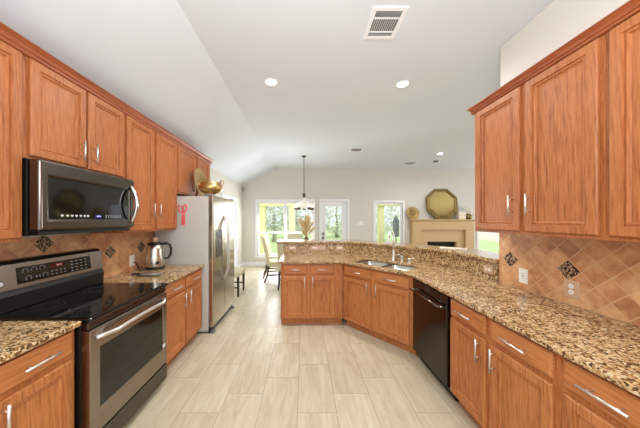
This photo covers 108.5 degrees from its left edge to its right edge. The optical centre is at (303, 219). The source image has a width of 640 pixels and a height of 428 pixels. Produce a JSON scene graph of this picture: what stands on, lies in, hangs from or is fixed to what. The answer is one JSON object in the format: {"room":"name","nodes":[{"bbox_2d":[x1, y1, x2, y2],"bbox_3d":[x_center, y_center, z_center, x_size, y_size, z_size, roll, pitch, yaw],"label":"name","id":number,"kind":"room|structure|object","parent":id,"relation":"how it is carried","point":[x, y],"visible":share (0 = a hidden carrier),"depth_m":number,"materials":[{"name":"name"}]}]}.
{"room":"kitchen","nodes":[
{"label":"kitchen","id":0,"kind":"room"},
{"bbox_2d":[22,167,241,277],"bbox_3d":[-2.040,0.195,2.400,0.120,2.610,10.000,0,0,0],"label":"wall","id":1,"kind":"structure","parent":0,"point":[232,188],"depth_m":6.28,"materials":[{"name":"paint"}]},
{"bbox_2d":[0,40,21,242],"bbox_3d":[-1.793,-0.446,0.975,0.364,1.149,0.769,0,0,0],"label":"upper cabinet","id":2,"kind":"object","parent":1,"relation":"attached to","point":[10,58],"visible":1,"depth_m":1.30,"materials":[{"name":"brown wood"}]},
{"bbox_2d":[22,54,123,177],"bbox_3d":[-1.793,-0.694,1.745,0.364,0.652,0.769,0,0,0],"label":"upper cabinet","id":3,"kind":"object","parent":1,"relation":"attached to","point":[63,122],"visible":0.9,"depth_m":1.61,"materials":[{"name":"brown wood"}]},
{"bbox_2d":[22,158,138,235],"bbox_3d":[-1.728,-0.133,1.742,0.479,0.466,0.769,0,0,0],"label":"microwave","id":4,"kind":"object","parent":3,"relation":"attached to","point":[58,198],"visible":0.95,"depth_m":1.56,"materials":[{"name":"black metal"}]},
{"bbox_2d":[0,231,152,278],"bbox_3d":[-1.972,0.349,1.794,0.014,0.473,2.408,0,0,0],"label":"tile backsplash","id":5,"kind":"structure","parent":1,"relation":"attached to","point":[116,249],"depth_m":2.24,"materials":[{"name":"tile"}]},
{"bbox_2d":[129,255,134,266],"bbox_3d":[-1.964,0.470,2.630,0.010,0.120,0.075,0,0,0],"label":"wall outlet","id":6,"kind":"object","parent":5,"relation":"attached to","point":[132,257],"visible":1,"depth_m":2.62,"materials":[{"name":"white plastic"}]},
{"bbox_2d":[91,114,176,232],"bbox_3d":[-1.793,-0.446,2.571,0.364,1.149,0.879,0,0,0],"label":"upper cabinet","id":7,"kind":"object","parent":1,"relation":"attached to","point":[150,158],"visible":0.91,"depth_m":2.49,"materials":[{"name":"brown wood"}]},
{"bbox_2d":[177,145,209,195],"bbox_3d":[-1.812,-0.684,3.552,0.326,0.672,1.080,0,0,0],"label":"upper cabinet","id":8,"kind":"object","parent":1,"relation":"attached to","point":[187,162],"visible":0.5,"depth_m":3.31,"materials":[{"name":"brown wood"}]},
{"bbox_2d":[0,22,213,163],"bbox_3d":[-1.799,-1.020,2.367,0.360,0.073,3.554,0,0,0],"label":"crown molding","id":9,"kind":"structure","parent":8,"relation":"attached to","point":[8,35],"depth_m":1.68,"materials":[{"name":"brown wood"}]},
{"bbox_2d":[222,194,237,266],"bbox_3d":[-2.030,0.440,6.160,0.139,2.120,1.280,0,0,0],"label":"door frame","id":10,"kind":"structure","parent":1,"relation":"in","point":[223,195],"depth_m":6.70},
{"bbox_2d":[0,0,553,184],"bbox_3d":[2.800,-1.383,2.460,9.800,0.675,10.120,0,0,0],"label":"ceiling","id":11,"kind":"structure","parent":0,"point":[197,69],"depth_m":2.34,"materials":[{"name":"paint"}]},
{"bbox_2d":[264,78,277,85],"bbox_3d":[-0.388,-1.616,2.710,0.164,0.008,0.164,0,0,0],"label":"recessed light","id":12,"kind":"object","parent":11,"relation":"in","point":[268,81],"visible":1,"depth_m":2.71,"materials":[{"name":"white"}]},
{"bbox_2d":[293,155,314,210],"bbox_3d":[0.001,-0.925,5.890,0.568,1.389,0.550,0,0,0],"label":"chandelier","id":13,"kind":"object","parent":11,"relation":"hanging from","point":[297,205],"visible":1,"depth_m":5.83,"materials":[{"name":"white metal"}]},
{"bbox_2d":[349,148,363,151],"bbox_3d":[1.210,-1.613,5.330,0.300,0.012,0.260,0,0,0],"label":"ceiling vent","id":14,"kind":"object","parent":11,"relation":"in","point":[351,149],"visible":1,"depth_m":5.31,"materials":[{"name":"white metal"}]},
{"bbox_2d":[363,6,408,39],"bbox_3d":[0.662,-1.613,1.900,0.275,0.012,0.315,0,0,0],"label":"ceiling vent","id":15,"kind":"object","parent":11,"relation":"in","point":[384,22],"visible":1,"depth_m":1.88,"materials":[{"name":"white metal"}]},
{"bbox_2d":[395,80,409,87],"bbox_3d":[1.180,-1.616,2.750,0.164,0.008,0.164,0,0,0],"label":"recessed light","id":16,"kind":"object","parent":11,"relation":"in","point":[404,83],"visible":1,"depth_m":2.75,"materials":[{"name":"white"}]},
{"bbox_2d":[402,162,417,164],"bbox_3d":[3.040,-1.613,6.600,0.360,0.012,0.300,0,0,0],"label":"ceiling vent","id":17,"kind":"object","parent":11,"relation":"in","point":[405,163],"visible":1,"depth_m":6.63,"materials":[{"name":"white metal"}]},
{"bbox_2d":[123,266,479,427],"bbox_3d":[2.810,1.550,2.460,9.780,0.100,10.120,0,0,0],"label":"floor","id":18,"kind":"structure","parent":0,"point":[255,370],"depth_m":2.14,"materials":[{"name":"tile"}]},
{"bbox_2d":[0,329,73,427],"bbox_3d":[-1.625,1.058,1.139,0.699,0.883,0.398,0,0,0],"label":"base cabinet","id":19,"kind":"object","parent":18,"relation":"on","point":[37,384],"visible":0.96,"depth_m":1.15,"materials":[{"name":"brown wood"}]},
{"bbox_2d":[0,321,80,363],"bbox_3d":[-1.628,0.601,1.117,0.680,0.030,0.435,0,0,0],"label":"countertop","id":20,"kind":"structure","parent":19,"relation":"on","point":[17,338],"depth_m":1.18,"materials":[{"name":"stone"}]},
{"bbox_2d":[0,248,167,427],"bbox_3d":[-1.574,0.882,1.730,0.766,1.235,0.770,0,0,0],"label":"range","id":21,"kind":"object","parent":18,"relation":"on","point":[120,342],"visible":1,"depth_m":1.60,"materials":[{"name":"silver metal"}]},
{"bbox_2d":[0,283,167,321],"bbox_3d":[-1.561,0.591,1.730,0.622,0.026,0.770,0,0,0],"label":"cooktop","id":22,"kind":"object","parent":21,"relation":"in","point":[93,302],"depth_m":1.59,"materials":[{"name":"black glass"}]},
{"bbox_2d":[165,269,201,365],"bbox_3d":[-1.625,1.058,2.558,0.699,0.883,0.865,0,0,0],"label":"base cabinet","id":23,"kind":"object","parent":18,"relation":"on","point":[184,295],"visible":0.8,"depth_m":2.51,"materials":[{"name":"brown wood"}]},
{"bbox_2d":[103,265,204,283],"bbox_3d":[-1.628,0.601,2.558,0.680,0.030,0.873,0,0,0],"label":"countertop","id":24,"kind":"structure","parent":23,"relation":"on","point":[170,273],"depth_m":2.41,"materials":[{"name":"stone"}]},
{"bbox_2d":[131,272,161,276],"bbox_3d":[-1.647,0.572,2.405,0.335,0.027,0.132,0,0,6],"label":"spoon rest","id":25,"kind":"object","parent":24,"relation":"on","point":[149,274],"visible":1,"depth_m":2.40,"materials":[{"name":"metal"}]},
{"bbox_2d":[144,237,171,269],"bbox_3d":[-1.760,0.400,2.755,0.260,0.372,0.212,0,0,13],"label":"electric kettle","id":26,"kind":"object","parent":24,"relation":"on","point":[155,257],"visible":1,"depth_m":2.69,"materials":[{"name":"silver metal"}]},
{"bbox_2d":[155,194,233,332],"bbox_3d":[-1.538,0.579,3.474,0.834,1.842,0.925,0,0,0],"label":"refrigerator","id":27,"kind":"object","parent":18,"relation":"on","point":[206,238],"visible":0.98,"depth_m":3.02,"materials":[{"name":"silver metal"}]},
{"bbox_2d":[177,204,186,224],"bbox_3d":[-1.587,-0.066,3.002,0.125,0.272,0.019,0,0,0],"label":"scissors","id":28,"kind":"object","parent":27,"relation":"hanging from","point":[182,212],"visible":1,"depth_m":3.00,"materials":[{"name":"red plastic"}]},
{"bbox_2d":[194,168,206,195],"bbox_3d":[-1.554,-0.538,3.470,0.111,0.464,0.456,0,0,0],"label":"plate","id":29,"kind":"object","parent":27,"relation":"on","point":[198,174],"visible":0.65,"depth_m":3.43,"materials":[{"name":"brown metal"}]},
{"bbox_2d":[198,180,223,193],"bbox_3d":[-1.325,-0.437,3.270,0.330,0.260,0.330,0,0,45],"label":"bowl","id":30,"kind":"object","parent":27,"relation":"on","point":[207,187],"visible":0.79,"depth_m":3.15,"materials":[{"name":"gold metal"}]},
{"bbox_2d":[234,267,245,296],"bbox_3d":[-1.542,0.965,4.670,0.604,1.070,0.480,0,0,0],"label":"dining chair","id":31,"kind":"object","parent":18,"relation":"on","point":[238,271],"visible":0.23,"depth_m":4.58,"materials":[{"name":"beige fabric"}]},
{"bbox_2d":[261,236,277,282],"bbox_3d":[-0.760,0.965,5.705,0.604,1.070,0.480,0,0,-14],"label":"dining chair","id":32,"kind":"object","parent":18,"relation":"on","point":[269,262],"visible":0.82,"depth_m":5.46,"materials":[{"name":"beige fabric"}]},
{"bbox_2d":[277,240,282,290],"bbox_3d":[-0.309,0.965,5.079,0.480,1.070,0.604,0,0,9],"label":"dining chair","id":33,"kind":"object","parent":18,"relation":"on","point":[279,246],"visible":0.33,"depth_m":4.90,"materials":[{"name":"beige fabric"}]},
{"bbox_2d":[288,233,301,238],"bbox_3d":[-0.280,0.965,6.912,0.480,1.070,0.604,0,0,0],"label":"dining chair","id":34,"kind":"object","parent":18,"relation":"on","point":[290,235],"visible":0.2,"depth_m":7.12,"materials":[{"name":"beige fabric"}]},
{"bbox_2d":[281,264,342,323],"bbox_3d":[0.108,1.058,3.515,0.873,0.883,0.659,0,0,0],"label":"base cabinet","id":35,"kind":"object","parent":18,"relation":"on","point":[310,293],"visible":0.94,"depth_m":3.24,"materials":[{"name":"brown wood"}]},
{"bbox_2d":[343,260,417,354],"bbox_3d":[1.056,1.058,3.081,0.666,0.883,1.836,0,0,-41],"label":"base cabinet","id":36,"kind":"object","parent":18,"relation":"on","point":[378,304],"visible":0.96,"depth_m":2.80,"materials":[{"name":"brown wood"}]},
{"bbox_2d":[279,254,639,396],"bbox_3d":[0.736,0.601,2.135,2.181,0.030,3.629,0,0,0],"label":"countertop","id":37,"kind":"structure","parent":36,"relation":"on","point":[609,348],"depth_m":1.36,"materials":[{"name":"stone"}]},
{"bbox_2d":[360,261,414,270],"bbox_3d":[1.075,0.712,3.050,0.380,0.188,0.740,0,0,-41],"label":"sink","id":38,"kind":"object","parent":37,"relation":"in","point":[405,268],"visible":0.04,"depth_m":3.12,"materials":[{"name":"metal"}]},
{"bbox_2d":[283,244,498,281],"bbox_3d":[0.974,0.501,3.348,2.842,0.170,0.754,0,0,39],"label":"granite splash","id":39,"kind":"object","parent":37,"relation":"on","point":[474,266],"visible":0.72,"depth_m":3.16,"materials":[{"name":"brown stone"}]},
{"bbox_2d":[289,245,295,249],"bbox_3d":[-0.200,0.485,3.945,0.130,0.078,0.010,0,0,0],"label":"wall outlet","id":40,"kind":"object","parent":39,"relation":"attached to","point":[291,247],"visible":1,"depth_m":3.94,"materials":[{"name":"white plastic"}]},
{"bbox_2d":[311,245,325,249],"bbox_3d":[0.248,0.480,3.945,0.240,0.069,0.010,0,0,0],"label":"wall outlet","id":41,"kind":"object","parent":39,"relation":"attached to","point":[313,247],"visible":1,"depth_m":3.94,"materials":[{"name":"white plastic"}]},
{"bbox_2d":[336,245,342,249],"bbox_3d":[0.610,0.485,3.945,0.118,0.078,0.010,0,0,0],"label":"wall outlet","id":42,"kind":"object","parent":39,"relation":"attached to","point":[338,247],"visible":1,"depth_m":3.94,"materials":[{"name":"white plastic"}]},
{"bbox_2d":[483,265,492,274],"bbox_3d":[1.815,0.495,2.270,0.010,0.075,0.115,0,0,0],"label":"wall outlet","id":43,"kind":"object","parent":39,"relation":"attached to","point":[487,269],"visible":1,"depth_m":2.26,"materials":[{"name":"white plastic"}]},
{"bbox_2d":[387,231,399,260],"bbox_3d":[1.246,0.371,3.194,0.179,0.429,0.124,0,0,-41],"label":"faucet","id":44,"kind":"object","parent":37,"relation":"on","point":[390,232],"visible":1,"depth_m":3.24,"materials":[{"name":"silver metal"}]},
{"bbox_2d":[410,278,458,400],"bbox_3d":[1.449,1.062,2.187,0.653,0.876,0.598,0,0,0],"label":"dishwasher","id":45,"kind":"object","parent":18,"relation":"on","point":[431,307],"visible":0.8,"depth_m":2.09,"materials":[{"name":"black metal"}]},
{"bbox_2d":[408,219,474,248],"bbox_3d":[4.350,0.748,7.262,2.040,1.505,0.274,0,0,0],"label":"fireplace","id":46,"kind":"object","parent":18,"relation":"on","point":[459,233],"visible":0.53,"depth_m":7.18,"materials":[{"name":"paint"}]},
{"bbox_2d":[407,207,418,218],"bbox_3d":[3.470,-0.211,7.321,0.406,0.397,0.090,0,0,0],"label":"decorative plate","id":47,"kind":"object","parent":46,"relation":"on","point":[412,212],"visible":0.99,"depth_m":7.33,"materials":[{"name":"gold metal"}]},
{"bbox_2d":[408,219,474,220],"bbox_3d":[4.350,0.027,7.262,2.040,0.064,0.274,0,0,0],"label":"mantel shelf","id":48,"kind":"object","parent":46,"relation":"attached to","point":[408,219],"depth_m":7.14,"materials":[{"name":"paint"}]},
{"bbox_2d":[426,189,457,218],"bbox_3d":[4.400,-0.501,7.332,1.000,0.991,0.189,0,0,0],"label":"octagonal mirror","id":49,"kind":"object","parent":46,"relation":"on","point":[440,203],"visible":0.98,"depth_m":7.33,"materials":[{"name":"gold metal"}]},
{"bbox_2d":[429,192,454,215],"bbox_3d":[4.400,-0.501,7.336,0.800,0.790,0.128,0,0,0],"label":"mirror glass","id":50,"kind":"object","parent":49,"relation":"attached to","point":[440,203],"depth_m":7.33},
{"bbox_2d":[456,212,465,218],"bbox_3d":[4.970,-0.121,7.270,0.230,0.232,0.130,0,0,0],"label":"decorative box","id":51,"kind":"object","parent":46,"relation":"on","point":[460,215],"visible":0.87,"depth_m":7.21,"materials":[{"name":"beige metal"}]},
{"bbox_2d":[466,207,472,218],"bbox_3d":[5.200,-0.196,7.270,0.210,0.380,0.210,0,0,0],"label":"round vase","id":52,"kind":"object","parent":46,"relation":"on","point":[468,215],"visible":0.9,"depth_m":7.24,"materials":[{"name":"gold metal"}]},
{"bbox_2d":[450,298,560,427],"bbox_3d":[1.486,1.058,1.481,0.679,0.883,0.802,0,0,0],"label":"base cabinet","id":53,"kind":"object","parent":18,"relation":"on","point":[502,378],"visible":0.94,"depth_m":1.40,"materials":[{"name":"brown wood"}]},
{"bbox_2d":[561,356,639,427],"bbox_3d":[1.486,1.058,0.699,0.679,0.883,0.760,0,0,0],"label":"base cabinet","id":54,"kind":"object","parent":18,"relation":"on","point":[588,400],"visible":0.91,"depth_m":0.94,"materials":[{"name":"brown wood"}]},
{"bbox_3d":[0.020,1.119,6.000,1.120,0.741,1.120,0,0,0],"label":"dining table","id":55,"kind":"object","parent":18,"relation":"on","visible":0},
{"bbox_2d":[298,214,314,238],"bbox_3d":[0.049,0.295,6.016,0.451,0.904,0.346,0,0,-43],"label":"flower vase","id":56,"kind":"object","parent":55,"relation":"on","point":[306,227],"visible":0.8,"depth_m":5.96,"materials":[{"name":"beige plant"}]},
{"bbox_2d":[242,169,476,261],"bbox_3d":[2.810,-0.060,7.470,9.580,3.120,0.140,0,0,0],"label":"wall","id":57,"kind":"structure","parent":0,"point":[361,187],"depth_m":7.40,"materials":[{"name":"paint"}]},
{"bbox_2d":[243,262,265,265],"bbox_3d":[-0.745,1.435,7.393,2.470,0.130,0.015,0,0,0],"label":"baseboard","id":58,"kind":"structure","parent":57,"relation":"attached to","point":[244,263],"depth_m":7.38,"materials":[{"name":"white wood"}]},
{"bbox_2d":[255,199,314,257],"bbox_3d":[-0.605,0.300,7.420,1.950,1.890,0.140,0,0,0],"label":"window","id":59,"kind":"structure","parent":57,"relation":"in","point":[285,202],"depth_m":7.38,"materials":[{"name":"white wood"}]},
{"bbox_2d":[319,199,348,238],"bbox_3d":[0.978,0.422,7.417,0.965,2.155,0.106,0,0,0],"label":"door","id":60,"kind":"structure","parent":57,"relation":"in","point":[322,205],"depth_m":7.43,"materials":[{"name":"white wood"}]},
{"bbox_2d":[373,200,404,242],"bbox_3d":[2.730,0.315,7.420,1.040,1.860,0.140,0,0,0],"label":"window","id":61,"kind":"structure","parent":57,"relation":"in","point":[375,202],"depth_m":7.38,"materials":[{"name":"white wood"}]},
{"bbox_2d":[477,231,498,249],"bbox_3d":[6.235,0.310,7.420,1.390,1.870,0.140,0,0,0],"label":"window","id":62,"kind":"structure","parent":57,"relation":"in","point":[478,232],"depth_m":7.38,"materials":[{"name":"white wood"}]},
{"bbox_2d":[501,0,637,326],"bbox_3d":[1.900,-0.060,-0.220,0.120,3.120,4.760,0,0,0],"label":"wall","id":63,"kind":"structure","parent":0,"point":[561,21],"depth_m":1.72,"materials":[{"name":"paint"}]},
{"bbox_2d":[475,34,605,239],"bbox_3d":[1.655,-0.432,1.613,0.367,1.075,0.893,0,0,0],"label":"upper cabinet","id":64,"kind":"object","parent":63,"relation":"attached to","point":[540,147],"visible":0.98,"depth_m":1.42,"materials":[{"name":"brown wood"}]},
{"bbox_2d":[466,0,639,114],"bbox_3d":[1.662,-0.972,1.233,0.354,0.057,1.746,0,0,0],"label":"crown molding","id":65,"kind":"structure","parent":64,"relation":"attached to","point":[630,8],"depth_m":1.31,"materials":[{"name":"brown wood"}]},
{"bbox_2d":[499,233,639,326],"bbox_3d":[1.832,0.346,1.238,0.016,0.480,1.835,0,0,0],"label":"tile backsplash","id":66,"kind":"structure","parent":63,"relation":"attached to","point":[607,272],"depth_m":1.51,"materials":[{"name":"tile"}]},
{"bbox_2d":[519,268,527,283],"bbox_3d":[1.823,0.470,1.915,0.010,0.120,0.075,0,0,0],"label":"wall outlet","id":67,"kind":"object","parent":66,"relation":"attached to","point":[523,273],"visible":1,"depth_m":1.91,"materials":[{"name":"white plastic"}]},
{"bbox_2d":[564,279,579,299],"bbox_3d":[1.823,0.475,1.568,0.010,0.120,0.088,0,0,0],"label":"wall outlet","id":68,"kind":"object","parent":66,"relation":"attached to","point":[571,288],"visible":1,"depth_m":1.56,"materials":[{"name":"white plastic"}]},
{"bbox_2d":[606,12,639,241],"bbox_3d":[1.655,-0.432,0.765,0.367,1.075,0.800,0,0,0],"label":"upper cabinet","id":69,"kind":"object","parent":63,"relation":"attached to","point":[622,41],"visible":1,"depth_m":1.09,"materials":[{"name":"brown wood"}]},
{"bbox_3d":[0.808,0.958,3.133,2.323,1.084,1.935,0,0,0],"label":"wall","id":70,"kind":"structure","parent":0,"visible":0},
{"bbox_2d":[277,239,498,262],"bbox_3d":[1.052,0.395,3.491,3.398,0.041,1.180,0,0,38],"label":"bar","id":71,"kind":"object","parent":70,"relation":"on","point":[493,257],"visible":0.86,"depth_m":3.27,"materials":[{"name":"stone"}]},
{"bbox_2d":[440,247,467,249],"bbox_3d":[1.903,0.367,2.934,0.300,0.013,0.110,0,0,34],"label":"folded napkin","id":72,"kind":"object","parent":71,"relation":"on","point":[440,247],"visible":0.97,"depth_m":2.90,"materials":[{"name":"white fabric"}]},
{"label":"outside","id":73,"kind":"structure","parent":0,"visible":0},
{"bbox_2d":[259,226,498,252],"bbox_3d":[5.000,1.700,33.950,70.000,0.100,52.100,0,0,0],"label":"lawn","id":74,"kind":"structure","parent":73,"point":[487,242],"depth_m":19.97,"materials":[{"name":"green plant"}]},
{"bbox_2d":[259,206,288,241],"bbox_3d":[-2.186,-0.087,17.022,2.693,3.489,2.761,0,0,0],"label":"tree","id":75,"kind":"object","parent":74,"relation":"on","point":[274,227],"visible":0.44,"depth_m":16.45,"materials":[{"name":"green plant"}]},
{"bbox_2d":[282,206,311,231],"bbox_3d":[-0.606,-0.011,19.507,2.948,3.339,2.919,0,0,0],"label":"tree","id":76,"kind":"object","parent":74,"relation":"on","point":[298,213],"visible":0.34,"depth_m":19.11,"materials":[{"name":"green plant"}]},
{"bbox_2d":[326,206,340,237],"bbox_3d":[2.990,-0.162,20.969,3.307,3.640,3.195,0,0,0],"label":"tree","id":77,"kind":"object","parent":74,"relation":"on","point":[337,224],"visible":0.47,"depth_m":20.55,"materials":[{"name":"green plant"}]},
{"bbox_2d":[376,206,399,237],"bbox_3d":[6.072,-0.134,17.963,3.109,3.584,3.052,0,0,0],"label":"tree","id":78,"kind":"object","parent":74,"relation":"on","point":[397,210],"visible":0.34,"depth_m":17.23,"materials":[{"name":"green plant"}]},
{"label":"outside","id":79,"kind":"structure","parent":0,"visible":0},
{"bbox_3d":[0.150,1.624,9.375,8.300,0.049,3.650,0,0,0],"label":"patio","id":80,"kind":"object","parent":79,"visible":0},
{"bbox_2d":[260,206,265,253],"bbox_3d":[-1.660,0.530,9.300,0.280,2.138,0.280,0,0,0],"label":"porch post","id":81,"kind":"object","parent":80,"relation":"on","point":[262,208],"visible":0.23,"depth_m":9.19,"materials":[{"name":"yellow paint"}]},
{"bbox_2d":[259,204,399,205],"bbox_3d":[0.800,-0.770,9.300,6.800,0.460,0.360,0,0,0],"label":"beam","id":82,"kind":"structure","parent":81,"relation":"on","point":[259,204],"depth_m":9.12,"materials":[{"name":"yellow paint"}]},
{"bbox_2d":[289,206,294,231],"bbox_3d":[-0.490,0.530,9.300,0.280,2.138,0.280,0,0,0],"label":"porch post","id":83,"kind":"object","parent":80,"relation":"on","point":[291,208],"visible":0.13,"depth_m":9.19,"materials":[{"name":"yellow paint"}]},
{"bbox_2d":[377,206,383,241],"bbox_3d":[3.100,0.530,9.300,0.280,2.138,0.280,0,0,0],"label":"porch post","id":84,"kind":"object","parent":80,"relation":"on","point":[380,209],"visible":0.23,"depth_m":9.19,"materials":[{"name":"yellow paint"}]},
{"bbox_2d":[393,216,398,242],"bbox_3d":[3.500,0.725,8.750,0.500,1.750,0.500,0,0,0],"label":"patio umbrella","id":85,"kind":"object","parent":80,"relation":"on","point":[395,220],"visible":0.49,"depth_m":8.65,"materials":[{"name":"grey fabric"}]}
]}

